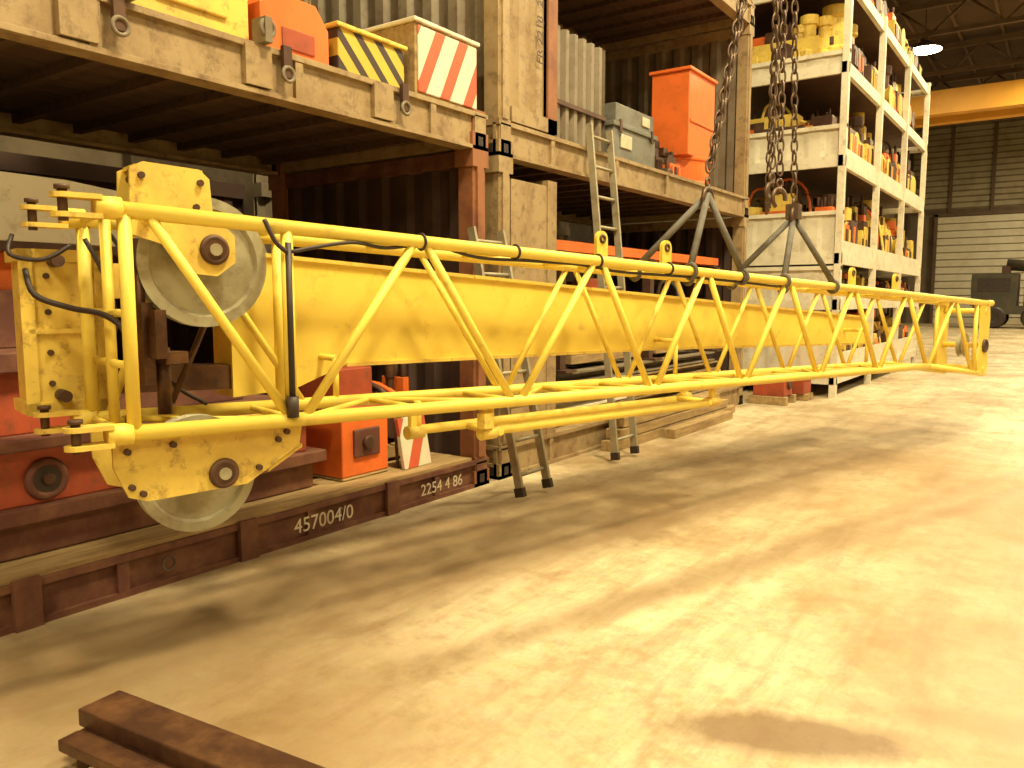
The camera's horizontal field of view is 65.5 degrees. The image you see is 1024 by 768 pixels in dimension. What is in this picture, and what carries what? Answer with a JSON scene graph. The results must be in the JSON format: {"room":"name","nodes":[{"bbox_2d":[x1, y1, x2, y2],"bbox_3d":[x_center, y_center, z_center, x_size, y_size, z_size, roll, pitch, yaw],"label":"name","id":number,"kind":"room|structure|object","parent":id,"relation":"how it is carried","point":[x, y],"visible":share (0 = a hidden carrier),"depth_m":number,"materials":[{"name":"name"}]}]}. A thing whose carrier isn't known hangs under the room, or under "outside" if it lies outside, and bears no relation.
{"room":"industrial warehouse","nodes":[
{"label":"industrial warehouse","id":0,"kind":"room"},
{"bbox_2d":[0,135,900,315],"bbox_3d":[6.250,-7.402,24.894,0.550,12.500,67.000,4,7,35],"label":"wall","id":1,"kind":"structure","parent":0,"point":[578,232],"depth_m":9.25,"materials":[{"name":"metal"}]},
{"bbox_2d":[0,323,1023,767],"bbox_3d":[17.534,-0.258,17.702,28.100,0.200,67.600,4,7,35],"label":"floor","id":2,"kind":"structure","parent":0,"point":[821,581],"depth_m":3.75,"materials":[{"name":"concrete"}]},
{"bbox_2d":[0,151,244,363],"bbox_3d":[-5.443,-0.470,6.176,2.380,2.640,6.300,4,7,35],"label":"shipping container","id":3,"kind":"object","parent":2,"relation":"on","point":[180,337],"visible":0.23,"depth_m":6.87,"materials":[{"name":"metal"}]},
{"bbox_2d":[58,690,324,767],"bbox_3d":[-0.642,1.188,2.201,1.751,0.175,0.300,3,7,29],"label":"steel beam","id":4,"kind":"structure","parent":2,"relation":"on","point":[121,729],"depth_m":2.44,"materials":[{"name":"brown wood"}]},
{"bbox_2d":[0,148,488,636],"bbox_3d":[-2.996,-0.304,4.507,2.473,2.660,6.362,4,7,35],"label":"container","id":5,"kind":"object","parent":2,"relation":"on","point":[439,195],"visible":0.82,"depth_m":5.77,"materials":[{"name":"brown metal"}]},
{"bbox_2d":[0,348,326,562],"bbox_3d":[-3.291,0.330,4.021,1.860,1.000,4.520,4,7,35],"label":"counterweight","id":6,"kind":"object","parent":5,"relation":"on","point":[51,498],"visible":0.4,"depth_m":3.99,"materials":[{"name":"red paint"}]},
{"bbox_2d":[0,171,266,347],"bbox_3d":[-3.355,-0.630,4.013,1.250,0.908,4.198,4,7,35],"label":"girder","id":7,"kind":"object","parent":6,"relation":"on","point":[14,187],"visible":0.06,"depth_m":4.14,"materials":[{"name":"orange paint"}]},
{"bbox_2d":[0,0,487,175],"bbox_3d":[-2.985,-1.835,4.338,2.500,0.420,6.362,4,7,35],"label":"container","id":8,"kind":"object","parent":5,"relation":"on","point":[116,76],"visible":0.97,"depth_m":5.07,"materials":[{"name":"beige metal"}]},
{"bbox_2d":[130,0,248,39],"bbox_3d":[-2.015,-2.149,4.458,0.794,0.450,0.760,4,7,35],"label":"box","id":9,"kind":"object","parent":8,"relation":"on","point":[227,16],"visible":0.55,"depth_m":4.34,"materials":[{"name":"paint"}]},
{"bbox_2d":[247,0,328,64],"bbox_3d":[-1.550,-2.255,4.978,0.610,0.550,0.520,4,7,35],"label":"counterweight","id":10,"kind":"object","parent":8,"relation":"on","point":[299,25],"visible":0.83,"depth_m":4.82,"materials":[{"name":"paint"}]},
{"bbox_2d":[324,20,407,86],"bbox_3d":[-1.140,-2.236,5.489,0.540,0.407,0.660,4,7,35],"label":"block","id":11,"kind":"object","parent":8,"relation":"on","point":[352,49],"visible":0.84,"depth_m":5.29,"materials":[{"name":"yellow paint"}]},
{"bbox_2d":[363,15,479,109],"bbox_3d":[-0.699,-2.397,6.080,0.570,0.567,0.765,4,7,35],"label":"box","id":12,"kind":"object","parent":8,"relation":"on","point":[440,62],"visible":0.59,"depth_m":5.81,"materials":[{"name":"white paint"}]},
{"bbox_2d":[261,363,413,457],"bbox_3d":[-1.521,0.158,6.758,1.617,0.728,0.521,4,7,35],"label":"machine parts","id":13,"kind":"object","parent":5,"relation":"in","point":[391,382],"visible":0.06,"depth_m":6.43,"materials":[{"name":"metal"}]},
{"bbox_2d":[299,366,387,481],"bbox_3d":[-1.251,0.197,5.781,0.620,0.904,0.490,4,7,35],"label":"box","id":14,"kind":"object","parent":5,"relation":"on","point":[355,449],"visible":0.5,"depth_m":5.61,"materials":[{"name":"paint"}]},
{"bbox_2d":[393,415,430,468],"bbox_3d":[-0.762,0.423,6.044,0.132,0.392,0.300,4,7,35],"label":"board","id":15,"kind":"object","parent":5,"relation":"on","point":[413,452],"visible":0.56,"depth_m":5.97,"materials":[{"name":"metal"}]},
{"bbox_2d":[131,155,569,280],"bbox_3d":[-1.772,-2.303,11.255,2.380,5.220,6.100,4,7,35],"label":"shipping container","id":16,"kind":"object","parent":2,"relation":"on","point":[257,202],"visible":0.04,"depth_m":8.26,"materials":[{"name":"brown metal"}]},
{"bbox_2d":[467,226,553,497],"bbox_3d":[-0.010,-0.187,6.164,0.552,2.037,0.444,4,7,35],"label":"ladder","id":17,"kind":"object","parent":2,"relation":"on","point":[547,481],"visible":0.58,"depth_m":6.14,"materials":[{"name":"grey metal"}]},
{"bbox_2d":[442,155,748,479],"bbox_3d":[0.630,-0.850,9.685,2.442,2.660,6.052,4,7,35],"label":"container","id":18,"kind":"object","parent":2,"relation":"on","point":[526,211],"visible":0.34,"depth_m":7.17,"materials":[{"name":"beige metal"}]},
{"bbox_2d":[300,0,754,225],"bbox_3d":[0.630,-3.466,9.409,2.442,2.600,6.052,4,7,35],"label":"container","id":19,"kind":"object","parent":18,"relation":"on","point":[517,53],"visible":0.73,"depth_m":7.55,"materials":[{"name":"beige metal"}]},
{"bbox_2d":[555,25,605,151],"bbox_3d":[0.558,-2.798,7.721,0.270,1.055,1.000,4,7,35],"label":"sheet","id":20,"kind":"object","parent":19,"relation":"in","point":[581,65],"visible":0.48,"depth_m":7.68,"materials":[{"name":"grey metal"}]},
{"bbox_2d":[604,102,656,167],"bbox_3d":[1.124,-2.658,8.688,0.550,0.575,1.040,4,7,35],"label":"toolbox","id":21,"kind":"object","parent":19,"relation":"on","point":[634,138],"visible":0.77,"depth_m":8.45,"materials":[{"name":"grey metal"}]},
{"bbox_2d":[558,0,754,52],"bbox_3d":[0.630,-6.051,9.136,2.442,2.600,6.052,4,7,35],"label":"container","id":22,"kind":"object","parent":19,"relation":"on","point":[610,25],"visible":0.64,"depth_m":11.04,"materials":[{"name":"brown metal"}]},
{"bbox_2d":[655,141,680,175],"bbox_3d":[1.507,-2.691,9.615,0.851,0.445,0.786,4,7,35],"label":"heap","id":23,"kind":"object","parent":19,"relation":"in","point":[665,160],"visible":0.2,"depth_m":9.50,"materials":[{"name":"metal"}]},
{"bbox_2d":[649,65,717,183],"bbox_3d":[2.132,-3.278,10.342,0.880,1.460,0.920,4,7,35],"label":"hopper","id":24,"kind":"object","parent":19,"relation":"in","point":[683,98],"visible":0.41,"depth_m":9.96,"materials":[{"name":"paint"}]},
{"bbox_2d":[556,350,720,408],"bbox_3d":[1.038,-0.079,9.879,1.620,0.505,4.500,4,7,35],"label":"metal pipes","id":25,"kind":"object","parent":18,"relation":"in","point":[688,361],"visible":0.18,"depth_m":9.18,"materials":[{"name":"grey metal"}]},
{"bbox_2d":[565,279,633,364],"bbox_3d":[0.289,-0.747,9.102,1.800,0.877,1.511,4,7,35],"label":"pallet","id":26,"kind":"object","parent":25,"relation":"on","point":[577,358],"visible":0.02,"depth_m":8.44,"materials":[{"name":"wood"}]},
{"bbox_2d":[556,240,721,373],"bbox_3d":[1.255,-0.963,9.633,1.150,1.305,4.500,4,7,35],"label":"beam","id":27,"kind":"structure","parent":25,"relation":"on","point":[648,285],"depth_m":9.30,"materials":[{"name":"metal"}]},
{"bbox_2d":[653,280,689,353],"bbox_3d":[1.456,-0.949,10.757,1.800,0.930,1.560,4,7,35],"label":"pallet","id":28,"kind":"object","parent":25,"relation":"on","point":[661,282],"visible":0.02,"depth_m":10.34,"materials":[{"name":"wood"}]},
{"bbox_2d":[585,122,639,459],"bbox_3d":[0.954,-0.882,7.554,0.502,3.120,0.634,4,7,35],"label":"ladder","id":29,"kind":"object","parent":2,"relation":"on","point":[634,448],"visible":0.56,"depth_m":7.57,"materials":[{"name":"grey metal"}]},
{"bbox_2d":[601,392,734,451],"bbox_3d":[2.019,0.370,9.267,0.340,0.320,3.450,4,7,35],"label":"stack","id":30,"kind":"object","parent":2,"relation":"on","point":[674,424],"visible":0.67,"depth_m":8.83,"materials":[{"name":"brown wood"}]},
{"bbox_2d":[748,382,795,405],"bbox_3d":[3.823,0.046,11.675,0.550,0.460,0.500,4,7,35],"label":"block","id":31,"kind":"object","parent":2,"relation":"on","point":[781,394],"visible":0.68,"depth_m":11.50,"materials":[{"name":"paint"}]},
{"bbox_2d":[664,0,930,397],"bbox_3d":[6.015,-3.362,15.910,2.900,6.350,7.800,4,7,35],"label":"rack","id":32,"kind":"object","parent":2,"relation":"on","point":[826,80],"visible":0.45,"depth_m":13.07,"materials":[{"name":"white metal"}]},
{"bbox_2d":[748,178,857,243],"bbox_3d":[4.463,-2.789,13.589,2.474,1.287,1.682,4,7,35],"label":"boxes","id":33,"kind":"object","parent":32,"relation":"in","point":[821,202],"visible":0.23,"depth_m":12.96,"materials":[{"name":"yellow paint"}]},
{"bbox_2d":[750,102,864,158],"bbox_3d":[4.472,-4.117,13.464,2.471,1.055,1.682,4,7,35],"label":"boxes","id":34,"kind":"object","parent":32,"relation":"in","point":[855,145],"visible":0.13,"depth_m":12.78,"materials":[{"name":"yellow paint"}]},
{"bbox_2d":[752,3,863,76],"bbox_3d":[4.472,-5.471,13.312,2.481,1.079,1.660,4,7,35],"label":"barrels","id":35,"kind":"object","parent":32,"relation":"in","point":[816,34],"visible":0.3,"depth_m":12.34,"materials":[{"name":"yellow paint"}]},
{"bbox_2d":[759,195,878,248],"bbox_3d":[5.543,-2.916,15.123,2.477,1.218,1.680,4,7,35],"label":"boxes","id":36,"kind":"object","parent":32,"relation":"in","point":[859,213],"visible":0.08,"depth_m":14.33,"materials":[{"name":"yellow paint"}]},
{"bbox_2d":[813,310,851,351],"bbox_3d":[4.464,-0.849,13.793,2.476,1.086,1.681,4,7,35],"label":"pallet","id":37,"kind":"object","parent":32,"relation":"in","point":[843,347],"visible":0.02,"depth_m":13.26,"materials":[{"name":"yellow paint"}]},
{"bbox_2d":[841,274,847,283],"bbox_3d":[4.464,-1.683,13.714,2.466,0.460,1.665,4,7,35],"label":"pallet","id":38,"kind":"object","parent":32,"relation":"in","point":[844,276],"visible":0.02,"depth_m":13.52,"materials":[{"name":"yellow paint"}]},
{"bbox_2d":[807,112,884,172],"bbox_3d":[5.555,-4.321,14.993,2.476,1.140,1.716,4,7,35],"label":"boxes","id":39,"kind":"object","parent":32,"relation":"in","point":[856,120],"visible":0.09,"depth_m":13.93,"materials":[{"name":"yellow paint"}]},
{"bbox_2d":[842,273,867,286],"bbox_3d":[5.533,-1.854,15.236,2.460,0.482,1.690,4,7,35],"label":"pallet","id":40,"kind":"object","parent":32,"relation":"in","point":[860,280],"visible":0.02,"depth_m":14.19,"materials":[{"name":"yellow paint"}]},
{"bbox_2d":[823,309,891,343],"bbox_3d":[6.619,-1.125,16.860,2.475,0.990,1.684,4,7,35],"label":"pallet","id":41,"kind":"object","parent":32,"relation":"in","point":[878,328],"visible":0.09,"depth_m":16.20,"materials":[{"name":"yellow paint"}]},
{"bbox_2d":[814,308,907,338],"bbox_3d":[7.698,-1.312,18.389,2.476,1.042,1.682,4,7,35],"label":"pallet","id":42,"kind":"object","parent":32,"relation":"in","point":[902,330],"visible":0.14,"depth_m":17.58,"materials":[{"name":"yellow paint"}]},
{"bbox_2d":[850,309,877,347],"bbox_3d":[5.545,-0.959,15.335,2.474,0.980,1.705,4,7,35],"label":"pallet","id":43,"kind":"object","parent":32,"relation":"in","point":[875,338],"visible":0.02,"depth_m":15.03,"materials":[{"name":"yellow paint"}]},
{"bbox_2d":[860,48,877,89],"bbox_3d":[5.538,-5.620,14.839,2.469,1.056,1.684,4,7,35],"label":"boxes","id":44,"kind":"object","parent":32,"relation":"in","point":[870,71],"visible":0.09,"depth_m":13.83,"materials":[{"name":"cardboard"}]},
{"bbox_2d":[845,200,896,253],"bbox_3d":[6.633,-3.089,16.682,2.464,1.235,1.700,4,7,35],"label":"boxes","id":45,"kind":"object","parent":32,"relation":"in","point":[886,243],"visible":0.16,"depth_m":15.66,"materials":[{"name":"yellow paint"}]},
{"bbox_2d":[865,278,891,288],"bbox_3d":[6.627,-2.001,16.774,2.479,0.451,1.665,4,7,35],"label":"pallet","id":46,"kind":"object","parent":32,"relation":"in","point":[883,283],"visible":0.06,"depth_m":16.23,"materials":[{"name":"yellow paint"}]},
{"bbox_2d":[871,0,886,16],"bbox_3d":[5.551,-6.774,14.738,2.466,0.872,1.716,4,7,35],"label":"boxes","id":47,"kind":"object","parent":32,"relation":"in","point":[881,6],"visible":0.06,"depth_m":13.94,"materials":[{"name":"beige cardboard"}]},
{"bbox_2d":[868,133,899,182],"bbox_3d":[6.632,-4.515,16.521,2.485,1.204,1.698,4,7,35],"label":"boxes","id":48,"kind":"object","parent":32,"relation":"in","point":[892,169],"visible":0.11,"depth_m":15.88,"materials":[{"name":"yellow paint"}]},
{"bbox_2d":[865,279,909,290],"bbox_3d":[7.690,-2.172,18.300,2.460,0.472,1.689,4,7,35],"label":"pallet","id":49,"kind":"object","parent":32,"relation":"in","point":[904,287],"visible":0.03,"depth_m":17.69,"materials":[{"name":"yellow paint"}]},
{"bbox_2d":[876,65,903,117],"bbox_3d":[6.614,-5.763,16.377,2.460,1.017,1.680,4,7,35],"label":"boxes","id":50,"kind":"object","parent":32,"relation":"in","point":[892,96],"visible":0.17,"depth_m":15.54,"materials":[{"name":"yellow paint"}]},
{"bbox_2d":[887,7,908,53],"bbox_3d":[6.620,-6.906,16.251,2.476,0.818,1.681,4,7,35],"label":"boxes","id":51,"kind":"object","parent":32,"relation":"in","point":[893,25],"visible":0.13,"depth_m":15.13,"materials":[{"name":"yellow cardboard"}]},
{"bbox_2d":[883,216,913,258],"bbox_3d":[7.698,-3.232,18.190,2.472,1.204,1.677,4,7,35],"label":"boxes","id":52,"kind":"object","parent":32,"relation":"in","point":[908,247],"visible":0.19,"depth_m":17.86,"materials":[{"name":"yellow paint"}]},
{"bbox_2d":[897,84,914,130],"bbox_3d":[7.700,-5.957,17.901,2.488,1.085,1.694,4,7,35],"label":"boxes","id":53,"kind":"object","parent":32,"relation":"in","point":[911,114],"visible":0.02,"depth_m":17.21,"materials":[{"name":"yellow paint"}]},
{"bbox_2d":[897,151,915,193],"bbox_3d":[7.700,-4.651,18.036,2.479,1.157,1.686,4,7,35],"label":"pallet","id":54,"kind":"object","parent":32,"relation":"in","point":[910,179],"visible":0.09,"depth_m":17.55,"materials":[{"name":"yellow paint"}]},
{"bbox_2d":[905,38,921,74],"bbox_3d":[7.697,-7.083,17.782,2.485,0.848,1.681,4,7,35],"label":"boxes","id":55,"kind":"object","parent":32,"relation":"in","point":[910,50],"visible":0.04,"depth_m":16.77,"materials":[{"name":"yellow cardboard"}]},
{"bbox_2d":[792,380,812,400],"bbox_3d":[4.258,0.044,12.167,0.600,0.360,0.440,4,7,35],"label":"block","id":56,"kind":"object","parent":2,"relation":"on","point":[802,389],"visible":0.34,"depth_m":11.93,"materials":[{"name":"paint"}]},
{"bbox_2d":[970,259,1023,327],"bbox_3d":[28.639,-4.741,41.627,7.940,3.698,2.730,4,7,35],"label":"truck","id":57,"kind":"object","parent":2,"relation":"on","point":[1003,288],"visible":0.75,"depth_m":42.18,"materials":[{"name":"grey metal"}]},
{"bbox_2d":[886,0,1023,90],"bbox_3d":[17.534,-12.888,16.370,28.100,0.200,67.600,4,7,35],"label":"ceiling","id":58,"kind":"structure","parent":0,"point":[970,12],"depth_m":33.16,"materials":[{"name":"metal"}]},
{"bbox_2d":[889,0,1023,129],"bbox_3d":[17.534,-12.090,16.454,27.500,1.395,66.400,4,7,35],"label":"roof truss","id":59,"kind":"object","parent":58,"relation":"attached to","point":[903,10],"visible":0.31,"depth_m":32.59,"materials":[{"name":"metal"}]},
{"bbox_2d":[912,10,942,54],"bbox_3d":[15.439,-13.229,29.717,1.240,1.520,1.240,4,7,35],"label":"lamp","id":60,"kind":"object","parent":59,"relation":"hanging from","point":[925,47],"visible":0.7,"depth_m":29.62,"materials":[{"name":"metal"}]},
{"bbox_3d":[2.114,-8.256,5.587,1.000,6.411,1.000,4,7,35],"label":"hook block","id":61,"kind":"object","parent":59,"relation":"hanging from","visible":0},
{"bbox_2d":[629,0,839,293],"bbox_3d":[1.737,-2.914,5.800,1.950,4.484,0.593,-5,8,-41],"label":"sling","id":62,"kind":"object","parent":61,"relation":"hanging from","point":[793,212],"visible":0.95,"depth_m":6.00,"materials":[{"name":"metal"}]},
{"bbox_2d":[4,161,994,531],"bbox_3d":[1.548,-0.428,6.161,9.281,1.530,0.976,-5,8,-41],"label":"crane boom","id":63,"kind":"object","parent":62,"relation":"hanging from","point":[281,321],"visible":1,"depth_m":3.89,"materials":[{"name":"yellow paint"}]},
{"bbox_2d":[901,118,1023,322],"bbox_3d":[36.778,-9.455,44.367,27.500,12.500,0.500,4,7,35],"label":"wall","id":64,"kind":"structure","parent":0,"point":[973,167],"depth_m":49.78,"materials":[{"name":"metal"}]},
{"bbox_2d":[929,209,1023,324],"bbox_3d":[29.696,-7.171,49.164,6.700,6.950,0.200,4,7,35],"label":"door","id":65,"kind":"structure","parent":64,"relation":"in","point":[965,244],"depth_m":49.75,"materials":[{"name":"metal"}]},
{"bbox_2d":[910,79,1023,188],"bbox_3d":[17.477,-8.041,16.799,26.900,6.530,66.200,4,7,35],"label":"crane","id":66,"kind":"object","parent":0,"point":[1005,99],"depth_m":34.05,"materials":[{"name":"metal"}]}
]}

